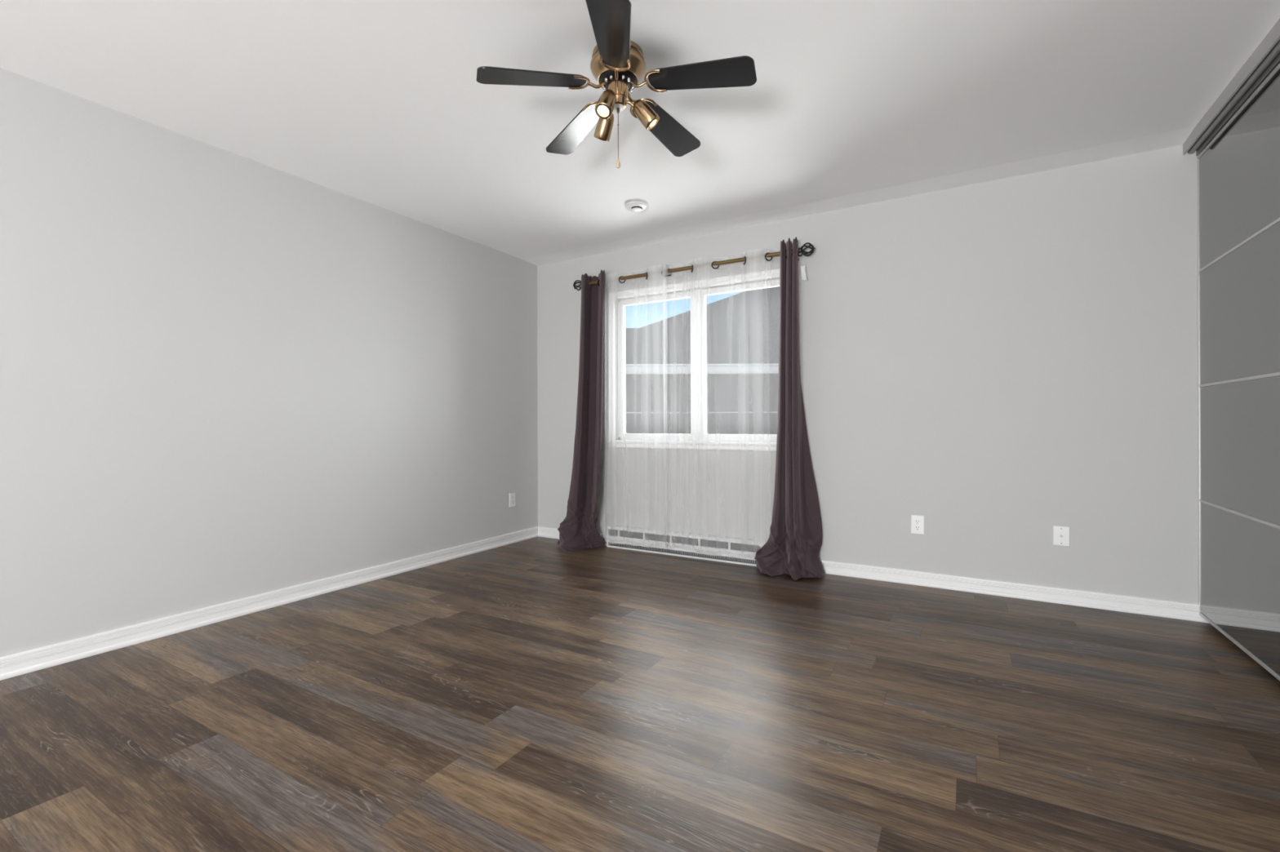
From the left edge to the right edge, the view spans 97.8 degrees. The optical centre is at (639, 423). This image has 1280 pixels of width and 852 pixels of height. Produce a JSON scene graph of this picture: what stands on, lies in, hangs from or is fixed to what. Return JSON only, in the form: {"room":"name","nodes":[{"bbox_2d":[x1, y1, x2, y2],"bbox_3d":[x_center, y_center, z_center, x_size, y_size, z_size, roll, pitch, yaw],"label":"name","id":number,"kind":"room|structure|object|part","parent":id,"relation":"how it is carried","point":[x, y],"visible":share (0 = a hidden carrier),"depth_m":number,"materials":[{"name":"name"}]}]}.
{"room":"empty bedroom","nodes":[
{"label":"empty bedroom","id":0,"kind":"room"},
{"bbox_2d":[0,67,537,657],"bbox_3d":[-2.850,-0.201,1.852,0.120,2.450,7.760,0,0,30],"label":"wall","id":1,"kind":"structure","parent":0,"point":[225,376],"depth_m":2.87,"materials":[{"name":"paint"}]},
{"bbox_2d":[0,526,537,680],"bbox_3d":[-2.827,0.980,1.748,0.019,0.088,7.600,0,0,30],"label":"baseboard","id":2,"kind":"structure","parent":1,"relation":"attached to","point":[38,659],"depth_m":2.87,"materials":[{"name":"white paint"}]},
{"bbox_2d":[509,493,515,506],"bbox_3d":[-1.084,0.653,4.747,0.010,0.116,0.073,0,0,30],"label":"wall outlet","id":3,"kind":"object","parent":1,"relation":"attached to","point":[512,495],"visible":1,"depth_m":4.74,"materials":[{"name":"white plastic"}]},
{"bbox_2d":[0,536,1279,851],"bbox_3d":[-0.665,1.077,0.510,5.240,0.120,7.880,0,0,30],"label":"floor","id":4,"kind":"structure","parent":0,"point":[533,695],"depth_m":1.88,"materials":[{"name":"wood"}]},
{"bbox_2d":[0,0,1279,266],"bbox_3d":[-0.673,-1.501,0.510,5.240,0.164,7.880,0,0,30],"label":"ceiling","id":5,"kind":"structure","parent":0,"point":[382,104],"depth_m":2.40,"materials":[{"name":"paint"}]},
{"bbox_2d":[475,0,756,168],"bbox_3d":[-0.061,-1.211,2.182,1.024,0.439,1.012,0,0,30],"label":"ceiling fan","id":6,"kind":"object","parent":5,"relation":"hanging from","point":[617,64],"visible":1,"depth_m":2.09,"materials":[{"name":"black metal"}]},
{"bbox_3d":[-0.398,-1.281,2.075,0.404,0.006,0.140,-7,11,-17],"label":"fan blade","id":7,"kind":"part","parent":6,"relation":"part of","materials":[{"name":"black laminate"}]},
{"bbox_3d":[-0.272,-1.281,2.438,0.140,0.006,0.404,-12,0,-35],"label":"fan blade","id":8,"kind":"part","parent":6,"relation":"part of","materials":[{"name":"black laminate"}]},
{"bbox_3d":[-0.141,-1.205,2.256,0.066,0.110,0.066,0,36,-33],"label":"lamp shade","id":9,"kind":"part","parent":6,"relation":"part of","materials":[{"name":"gold metal"}]},
{"bbox_3d":[-0.128,-1.189,2.086,0.038,0.073,0.038,0,-30,27],"label":"bulb","id":10,"kind":"part","parent":6,"relation":"part of","materials":[{"name":"beige glass"}]},
{"bbox_3d":[-0.124,-1.202,2.093,0.066,0.110,0.066,0,-30,27],"label":"lamp shade","id":11,"kind":"part","parent":6,"relation":"part of","materials":[{"name":"gold metal"}]},
{"bbox_3d":[-0.092,-1.282,1.843,0.140,0.006,0.404,9,6,0],"label":"fan blade","id":12,"kind":"part","parent":6,"relation":"part of","materials":[{"name":"black laminate"}]},
{"bbox_3d":[-0.085,-1.126,2.170,0.011,0.203,0.011,0,0,30],"label":"pull chain","id":13,"kind":"part","parent":6,"relation":"part of","materials":[{"name":"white metal"}]},
{"bbox_3d":[-0.031,-1.237,2.172,0.048,0.033,0.020,0,0,-2],"label":"light arm","id":14,"kind":"part","parent":6,"relation":"part of","materials":[{"name":"gold metal"}]},
{"bbox_3d":[0.018,-1.207,2.174,0.066,0.110,0.066,-40,1,-2],"label":"lamp shade","id":15,"kind":"part","parent":6,"relation":"part of","materials":[{"name":"gold metal"}]},
{"bbox_3d":[0.112,-1.282,2.431,0.140,0.006,0.404,-12,-13,35],"label":"fan blade","id":16,"kind":"part","parent":6,"relation":"part of","materials":[{"name":"black wood"}]},
{"bbox_3d":[0.224,-1.283,2.063,0.404,0.006,0.140,7,-7,19],"label":"fan blade","id":17,"kind":"part","parent":6,"relation":"part of","materials":[{"name":"black laminate"}]},
{"bbox_2d":[624,201,648,213],"bbox_3d":[-0.021,-1.410,3.656,0.156,0.041,0.156,0,0,30],"label":"smoke detector","id":18,"kind":"object","parent":5,"relation":"in","point":[634,206],"visible":1,"depth_m":3.63,"materials":[{"name":"white plastic"}]},
{"bbox_2d":[537,145,1205,604],"bbox_3d":[1.276,-0.214,3.845,5.000,2.450,0.160,0,0,30],"label":"wall","id":19,"kind":"structure","parent":0,"point":[1001,363],"depth_m":3.34,"materials":[{"name":"paint"}]},
{"bbox_2d":[606,524,766,566],"bbox_3d":[0.358,0.927,4.250,1.424,0.175,0.065,0,0,30],"label":"baseboard heater","id":20,"kind":"object","parent":19,"relation":"attached to","point":[692,545],"visible":0.84,"depth_m":4.23,"materials":[{"name":"metal"}]},
{"bbox_3d":[0.345,0.947,4.228,1.400,0.055,0.010,0,0,30],"label":"panel","id":21,"kind":"part","parent":20,"relation":"part of","materials":[{"name":"metal"}]},
{"bbox_3d":[0.358,1.008,4.249,1.400,0.013,0.062,0,0,30],"label":"rail","id":22,"kind":"part","parent":20,"relation":"part of","materials":[{"name":"metal"}]},
{"bbox_3d":[0.359,0.921,4.253,1.400,0.162,0.058,0,0,30],"label":"panel","id":23,"kind":"part","parent":20,"relation":"part of","materials":[{"name":"metal"}]},
{"bbox_2d":[607,268,780,451],"bbox_3d":[0.434,-0.441,4.289,1.560,1.282,0.140,0,0,30],"label":"window","id":24,"kind":"structure","parent":19,"relation":"in","point":[698,439],"depth_m":4.30,"materials":[{"name":"white paint"}]},
{"bbox_3d":[0.136,-0.446,4.508,0.665,1.125,0.042,0,0,30],"label":"sash","id":25,"kind":"part","parent":24,"relation":"part of","materials":[{"name":"white plastic"}]},
{"bbox_3d":[0.426,0.147,4.271,1.560,0.018,0.100,0,0,30],"label":"sill","id":26,"kind":"part","parent":24,"relation":"part of","materials":[{"name":"white paint"}]},
{"bbox_3d":[0.771,-0.448,4.137,0.665,1.125,0.042,0,0,30],"label":"sash","id":27,"kind":"part","parent":24,"relation":"part of","materials":[{"name":"white plastic"}]},
{"bbox_2d":[573,242,815,290],"bbox_3d":[0.315,-1.156,4.225,1.996,0.086,0.147,0,0,30],"label":"curtain rod","id":28,"kind":"object","parent":19,"relation":"attached to","point":[775,254],"visible":0.84,"depth_m":4.08,"materials":[{"name":"brown metal"}]},
{"bbox_2d":[557,270,604,551],"bbox_3d":[-0.484,-0.110,4.572,0.379,2.233,0.382,0,0,-22],"label":"drape","id":29,"kind":"object","parent":28,"relation":"hanging from","point":[578,531],"visible":0.99,"depth_m":4.57,"materials":[{"name":"fabric"}]},
{"bbox_2d":[597,268,671,286],"bbox_3d":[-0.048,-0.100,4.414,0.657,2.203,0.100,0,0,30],"label":"curtain rings","id":30,"kind":"object","parent":28,"relation":"hanging from","point":[666,268],"visible":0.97,"depth_m":4.36,"materials":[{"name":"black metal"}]},
{"bbox_3d":[0.299,-1.156,4.198,1.762,0.028,0.028,0,0,30],"label":"rod","id":31,"kind":"part","parent":28,"relation":"part of","materials":[{"name":"brown metal"}]},
{"bbox_2d":[661,247,802,276],"bbox_3d":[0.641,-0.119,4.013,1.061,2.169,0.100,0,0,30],"label":"curtain rings","id":32,"kind":"object","parent":28,"relation":"hanging from","point":[801,255],"visible":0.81,"depth_m":4.05,"materials":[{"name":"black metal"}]},
{"bbox_2d":[754,236,825,580],"bbox_3d":[0.965,-0.115,3.702,0.472,2.233,0.313,0,0,30],"label":"drape","id":33,"kind":"object","parent":28,"relation":"hanging from","point":[793,546],"visible":1,"depth_m":3.72,"materials":[{"name":"fabric"}]},
{"bbox_2d":[537,526,1208,622],"bbox_3d":[1.234,0.968,3.767,5.000,0.088,0.019,0,0,30],"label":"baseboard","id":34,"kind":"structure","parent":19,"relation":"attached to","point":[1091,599],"depth_m":3.21,"materials":[{"name":"white paint"}]},
{"bbox_2d":[911,515,924,534],"bbox_3d":[1.731,0.634,3.482,0.073,0.116,0.010,0,0,30],"label":"wall outlet","id":35,"kind":"object","parent":19,"relation":"attached to","point":[917,522],"visible":1,"depth_m":3.48,"materials":[{"name":"white plastic"}]},
{"bbox_2d":[915,525,919,530],"bbox_3d":[1.730,0.653,3.480,0.031,0.028,0.003,0,0,30],"label":"receptacle","id":36,"kind":"object","parent":35,"relation":"attached to","point":[917,527],"depth_m":3.48,"materials":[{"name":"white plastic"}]},
{"bbox_2d":[915,519,919,524],"bbox_3d":[1.730,0.614,3.480,0.031,0.028,0.003,0,0,30],"label":"receptacle","id":37,"kind":"object","parent":35,"relation":"attached to","point":[917,521],"depth_m":3.48,"materials":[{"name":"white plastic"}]},
{"bbox_2d":[1053,525,1069,546],"bbox_3d":[2.353,0.631,3.117,0.073,0.108,0.014,0,0,30],"label":"cable wall plate","id":38,"kind":"object","parent":19,"relation":"attached to","point":[1060,534],"visible":1,"depth_m":3.12,"materials":[{"name":"white plastic"}]},
{"label":"outside","id":39,"kind":"structure","parent":0,"visible":0},
{"bbox_3d":[10.457,1.408,24.540,60.000,0.150,44.840,0,0,30],"label":"ground","id":40,"kind":"structure","parent":39,"visible":0},
{"bbox_2d":[626,286,779,434],"bbox_3d":[1.490,-3.379,21.320,27.000,9.480,14.960,0,0,0],"label":"house","id":41,"kind":"structure","parent":40,"relation":"on","point":[743,327],"depth_m":14.25,"materials":[{"name":"grey"}]},
{"bbox_3d":[1.499,-0.270,14.242,27.000,0.022,0.015,0,0,0],"label":"wall trim","id":42,"kind":"part","parent":41,"relation":"part of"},
{"bbox_3d":[1.300,-0.214,-0.568,0.752,2.450,7.760,0,0,30],"label":"wall","id":43,"kind":"structure","parent":0,"visible":0},
{"bbox_2d":[1182,18,1279,155],"bbox_3d":[2.222,-1.398,1.740,0.158,0.081,2.520,0,0,30],"label":"trim","id":44,"kind":"structure","parent":43,"relation":"attached to","point":[1265,58],"depth_m":2.33,"materials":[{"name":"grey metal"}]},
{"bbox_2d":[1197,62,1279,680],"bbox_3d":[2.531,-0.190,2.277,0.037,2.324,1.276,0,0,30],"label":"door","id":45,"kind":"structure","parent":43,"relation":"in","point":[1238,171],"depth_m":2.39,"materials":[{"name":"grey glass"}]},
{"bbox_3d":[2.527,-1.345,2.277,0.037,0.014,1.276,0,0,30],"label":"rail","id":46,"kind":"part","parent":45,"relation":"part of","materials":[{"name":"metal"}]},
{"bbox_3d":[2.517,-1.056,2.283,0.004,0.563,1.262,0,0,30],"label":"mirror panel","id":47,"kind":"part","parent":45,"relation":"part of","materials":[{"name":"clear glass"}]},
{"bbox_3d":[2.534,0.965,2.277,0.037,0.014,1.276,0,0,30],"label":"rail","id":48,"kind":"part","parent":45,"relation":"part of","materials":[{"name":"metal"}]},
{"bbox_3d":[2.519,-0.477,2.283,0.004,0.567,1.262,0,0,30],"label":"mirror panel","id":49,"kind":"part","parent":45,"relation":"part of","materials":[{"name":"clear glass"}]},
{"bbox_3d":[2.521,0.104,2.283,0.004,0.567,1.262,0,0,30],"label":"mirror panel","id":50,"kind":"part","parent":45,"relation":"part of","materials":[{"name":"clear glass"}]},
{"bbox_3d":[2.522,0.680,2.283,0.004,0.558,1.262,0,0,30],"label":"mirror panel","id":51,"kind":"part","parent":45,"relation":"part of","materials":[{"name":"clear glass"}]}
]}

